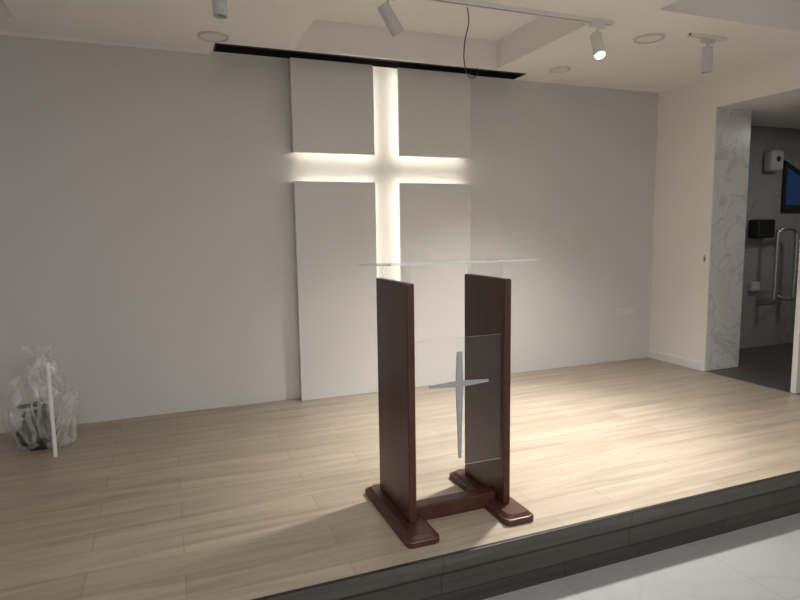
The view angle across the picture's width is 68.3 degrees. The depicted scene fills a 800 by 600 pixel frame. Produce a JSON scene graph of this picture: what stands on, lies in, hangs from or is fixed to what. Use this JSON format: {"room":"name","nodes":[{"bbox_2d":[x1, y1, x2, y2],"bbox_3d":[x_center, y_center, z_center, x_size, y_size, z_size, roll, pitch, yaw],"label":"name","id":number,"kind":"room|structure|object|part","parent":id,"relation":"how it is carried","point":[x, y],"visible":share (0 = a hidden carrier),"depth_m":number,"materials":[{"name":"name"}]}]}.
{"room":"house of worship","nodes":[
{"label":"house of worship","id":0,"kind":"room"},
{"bbox_2d":[0,35,657,432],"bbox_3d":[-1.078,-0.603,4.654,8.050,3.350,0.120,-3,7,-21],"label":"wall","id":1,"kind":"structure","parent":0,"point":[147,240],"depth_m":4.48,"materials":[{"name":"paint"}]},
{"bbox_2d":[0,31,209,53],"bbox_3d":[-3.057,-1.713,3.672,3.580,0.020,0.012,-3,7,-21],"label":"trim","id":2,"kind":"structure","parent":1,"relation":"attached to","point":[1,32],"depth_m":4.06,"materials":[{"name":"white paint"}]},
{"bbox_2d":[288,57,374,154],"bbox_3d":[-0.534,-1.507,4.654,0.663,0.699,0.095,-3,7,-21],"label":"wall panel","id":3,"kind":"object","parent":1,"relation":"attached to","point":[332,102],"visible":1,"depth_m":4.60,"materials":[{"name":"paint"}]},
{"bbox_2d":[293,181,377,400],"bbox_3d":[-0.514,-0.075,4.821,0.663,1.746,0.095,-3,7,-21],"label":"wall panel","id":4,"kind":"object","parent":1,"relation":"attached to","point":[335,222],"visible":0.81,"depth_m":4.77,"materials":[{"name":"paint"}]},
{"bbox_2d":[397,68,470,158],"bbox_3d":[0.280,-1.556,4.973,0.663,0.699,0.095,-3,7,-21],"label":"wall panel","id":5,"kind":"object","parent":1,"relation":"attached to","point":[434,107],"visible":1,"depth_m":4.92,"materials":[{"name":"paint"}]},
{"bbox_2d":[399,183,470,386],"bbox_3d":[0.301,-0.124,5.140,0.663,1.746,0.095,-3,7,-21],"label":"wall panel","id":6,"kind":"object","parent":1,"relation":"attached to","point":[435,219],"visible":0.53,"depth_m":5.09,"materials":[{"name":"paint"}]},
{"bbox_2d":[613,306,634,315],"bbox_3d":[2.275,0.113,5.998,0.272,0.080,0.010,-3,7,-21],"label":"wall socket","id":7,"kind":"object","parent":1,"relation":"attached to","point":[622,310],"visible":1,"depth_m":5.99,"materials":[{"name":"paint"}]},
{"bbox_2d":[0,343,799,599],"bbox_3d":[0.992,0.996,4.076,11.100,0.250,2.800,-3,7,-21],"label":"floor","id":8,"kind":"structure","parent":0,"point":[256,500],"depth_m":3.20,"materials":[{"name":"brown wood"}]},
{"bbox_2d":[5,346,78,450],"bbox_3d":[-2.295,0.617,3.788,0.423,0.656,0.305,-3,7,-21],"label":"wrapped bundle","id":9,"kind":"object","parent":8,"relation":"on","point":[34,433],"visible":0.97,"depth_m":3.71,"materials":[{"name":"plastic"}]},
{"bbox_2d":[45,362,57,456],"bbox_3d":[-2.131,0.671,3.608,0.027,0.592,0.027,-3,7,-21],"label":"post","id":10,"kind":"object","parent":8,"relation":"on","point":[47,364],"visible":1,"depth_m":3.60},
{"bbox_2d":[355,259,538,548],"bbox_3d":[0.219,0.412,2.843,0.720,1.218,0.610,-3,7,-21],"label":"lectern","id":11,"kind":"object","parent":8,"relation":"on","point":[484,480],"visible":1,"depth_m":2.80,"materials":[{"name":"brown wood"}]},
{"bbox_3d":[0.270,0.470,2.709,0.451,0.602,0.008,-3,7,-21],"label":"panel","id":12,"kind":"part","parent":11,"relation":"part of","materials":[{"name":"clear glass"}]},
{"bbox_2d":[251,470,799,599],"bbox_3d":[-0.080,1.119,2.368,7.850,0.072,0.022,-3,7,-21],"label":"trim","id":13,"kind":"structure","parent":8,"relation":"attached to","point":[393,575],"depth_m":2.60,"materials":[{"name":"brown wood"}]},
{"bbox_2d":[790,240,799,393],"bbox_3d":[3.222,0.139,4.731,0.110,1.235,0.055,-3,7,-21],"label":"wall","id":14,"kind":"structure","parent":8,"relation":"on","point":[795,375],"depth_m":4.74,"materials":[{"name":"paint"}]},
{"bbox_2d":[0,0,799,92],"bbox_3d":[0.413,-1.587,0.692,7.850,0.320,8.100,-3,7,-21],"label":"ceiling","id":15,"kind":"structure","parent":0,"point":[757,32],"depth_m":4.15,"materials":[{"name":"paint"}]},
{"bbox_2d":[197,31,228,41],"bbox_3d":[-1.264,-1.781,3.996,0.210,0.012,0.210,-3,7,-21],"label":"recessed light","id":16,"kind":"object","parent":15,"relation":"in","point":[210,36],"visible":1,"depth_m":3.99,"materials":[{"name":"white plastic"}]},
{"bbox_2d":[200,34,226,40],"bbox_3d":[-1.264,-1.783,3.995,0.172,0.003,0.172,-3,7,-21],"label":"diffuser","id":17,"kind":"object","parent":16,"relation":"attached to","point":[206,37],"depth_m":4.01,"materials":[{"name":"white plastic"}]},
{"bbox_2d":[213,43,525,79],"bbox_3d":[-0.144,-1.989,4.678,2.558,0.224,0.188,-3,7,-21],"label":"screen housing","id":18,"kind":"object","parent":15,"relation":"attached to","point":[218,47],"visible":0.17,"depth_m":4.66,"materials":[{"name":"black metal"}]},
{"bbox_2d":[463,8,478,77],"bbox_3d":[0.542,-1.909,4.516,0.054,0.371,0.738,1,7,13],"label":"hanging cable","id":19,"kind":"object","parent":15,"relation":"hanging from","point":[467,8],"visible":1,"depth_m":4.22,"materials":[{"name":"rubber"}]},
{"bbox_2d":[426,0,613,25],"bbox_3d":[0.135,-1.720,3.347,2.680,0.022,0.036,-3,7,-21],"label":"track","id":20,"kind":"object","parent":15,"relation":"attached to","point":[470,3],"visible":1,"depth_m":3.58,"materials":[{"name":"white metal"}]},
{"bbox_2d":[212,0,227,18],"bbox_3d":[-0.904,-1.537,2.954,0.110,0.226,0.072,-3,7,-21],"label":"track spotlight","id":21,"kind":"object","parent":20,"relation":"attached to","point":[220,11],"visible":1,"depth_m":2.94,"materials":[{"name":"white metal"}]},
{"bbox_2d":[377,0,403,36],"bbox_3d":[-0.053,-1.587,3.287,0.151,0.227,0.072,-3,7,-21],"label":"track spotlight","id":22,"kind":"object","parent":20,"relation":"attached to","point":[385,10],"visible":1,"depth_m":3.26,"materials":[{"name":"white metal"}]},
{"bbox_2d":[589,22,605,58],"bbox_3d":[1.276,-1.664,3.794,0.110,0.230,0.137,-3,7,-21],"label":"track spotlight","id":23,"kind":"object","parent":20,"relation":"attached to","point":[599,52],"visible":1,"depth_m":3.78,"materials":[{"name":"white metal"}]},
{"bbox_2d":[549,66,570,72],"bbox_3d":[1.340,-1.930,4.950,0.180,0.012,0.180,-3,7,-21],"label":"recessed light","id":24,"kind":"object","parent":15,"relation":"in","point":[561,69],"visible":1,"depth_m":4.94,"materials":[{"name":"white plastic"}]},
{"bbox_2d":[551,68,567,71],"bbox_3d":[1.339,-1.932,4.950,0.142,0.003,0.142,-3,7,-21],"label":"diffuser","id":25,"kind":"object","parent":24,"relation":"attached to","point":[552,69],"depth_m":4.95,"materials":[{"name":"white plastic"}]},
{"bbox_2d":[633,33,664,43],"bbox_3d":[1.758,-1.845,4.168,0.210,0.012,0.210,-3,7,-21],"label":"recessed light","id":26,"kind":"object","parent":15,"relation":"in","point":[649,38],"visible":1,"depth_m":4.16,"materials":[{"name":"white plastic"}]},
{"bbox_2d":[636,36,661,42],"bbox_3d":[1.758,-1.847,4.168,0.172,0.003,0.172,-3,7,-21],"label":"diffuser","id":27,"kind":"object","parent":26,"relation":"attached to","point":[639,39],"depth_m":4.18,"materials":[{"name":"white plastic"}]},
{"bbox_2d":[688,32,726,41],"bbox_3d":[2.157,-1.843,4.139,0.330,0.020,0.036,-3,7,-21],"label":"track","id":28,"kind":"object","parent":15,"relation":"attached to","point":[692,35],"visible":0.98,"depth_m":4.12,"materials":[{"name":"white metal"}]},
{"bbox_2d":[700,38,715,73],"bbox_3d":[2.164,-1.721,4.155,0.110,0.226,0.072,-3,7,-21],"label":"track spotlight","id":29,"kind":"object","parent":28,"relation":"hanging from","point":[707,51],"visible":1,"depth_m":4.13,"materials":[{"name":"white metal"}]},
{"bbox_2d":[483,513,799,599],"bbox_3d":[0.935,1.664,-0.141,7.850,0.100,5.510,-3,7,-21],"label":"floor","id":30,"kind":"structure","parent":0,"point":[761,561],"depth_m":2.73,"materials":[{"name":"tile"}]},
{"bbox_2d":[649,53,799,364],"bbox_3d":[4.139,-0.404,2.306,0.120,3.350,8.100,-3,7,-21],"label":"wall","id":31,"kind":"structure","parent":0,"point":[686,114],"depth_m":5.63,"materials":[{"name":"paint"}]},
{"bbox_2d":[648,350,702,370],"bbox_3d":[2.730,0.597,5.877,0.012,0.075,0.668,-3,7,-21],"label":"baseboard","id":32,"kind":"structure","parent":31,"relation":"attached to","point":[692,364],"depth_m":5.84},
{"bbox_2d":[703,107,717,370],"bbox_3d":[2.850,-0.527,5.422,0.010,2.410,0.014,-3,7,-21],"label":"trim","id":33,"kind":"structure","parent":31,"relation":"attached to","point":[715,126],"depth_m":5.41,"materials":[{"name":"white paint"}]},
{"bbox_2d":[729,92,799,128],"bbox_3d":[4.660,-1.784,5.228,3.130,0.080,2.800,-3,7,-21],"label":"ceiling","id":34,"kind":"structure","parent":0,"point":[783,111],"depth_m":5.50,"materials":[{"name":"paint"}]},
{"bbox_2d":[739,125,799,348],"bbox_3d":[4.242,-0.690,6.644,2.800,2.410,0.100,-3,7,-21],"label":"wall","id":35,"kind":"structure","parent":0,"point":[764,324],"depth_m":6.53,"materials":[{"name":"grey tile"}]},
{"bbox_2d":[748,282,759,290],"bbox_3d":[3.895,-0.148,6.484,0.120,0.100,0.059,-3,7,-21],"label":"soap dispenser","id":36,"kind":"object","parent":35,"relation":"attached to","point":[753,286],"visible":1,"depth_m":6.46,"materials":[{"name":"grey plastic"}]},
{"bbox_2d":[748,219,774,237],"bbox_3d":[3.911,-0.770,6.376,0.260,0.200,0.135,-3,7,-21],"label":"towel holder","id":37,"kind":"object","parent":35,"relation":"attached to","point":[758,228],"visible":1,"depth_m":6.32,"materials":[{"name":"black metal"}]},
{"bbox_2d":[764,150,783,171],"bbox_3d":[4.027,-1.498,6.352,0.200,0.230,0.116,-3,7,-21],"label":"dispenser","id":38,"kind":"object","parent":35,"relation":"attached to","point":[773,159],"visible":1,"depth_m":6.30,"materials":[{"name":"grey plastic"}]},
{"bbox_2d":[756,226,799,304],"bbox_3d":[4.162,-0.376,6.481,0.380,0.867,0.206,-3,7,-21],"label":"grab rail","id":39,"kind":"object","parent":35,"relation":"attached to","point":[772,296],"visible":0.99,"depth_m":6.43,"materials":[{"name":"metal"}]},
{"bbox_3d":[4.132,-0.035,6.612,0.380,0.160,0.012,-3,7,-21],"label":"mounting plate","id":40,"kind":"part","parent":39,"relation":"part of","materials":[{"name":"metal"}]},
{"bbox_2d":[780,160,799,211],"bbox_3d":[4.541,-1.271,6.628,0.690,0.560,0.030,-3,7,-21],"label":"window frame","id":41,"kind":"structure","parent":35,"relation":"in","point":[790,190],"depth_m":6.55,"materials":[{"name":"metal"}]},
{"bbox_3d":[4.538,-1.282,6.633,0.610,0.420,0.008,-3,7,-21],"label":"pane","id":42,"kind":"part","parent":41,"relation":"part of","materials":[{"name":"blue glass"}]},
{"bbox_3d":[3.079,-0.548,5.569,0.300,2.410,0.100,-3,7,-21],"label":"wall","id":43,"kind":"structure","parent":0,"visible":0},
{"bbox_2d":[705,107,751,370],"bbox_3d":[3.056,-0.539,5.501,0.432,2.410,0.010,-3,7,-21],"label":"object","id":44,"kind":"structure","parent":43,"relation":"attached to","point":[733,132],"depth_m":5.49,"materials":[{"name":"stone"}]}
]}

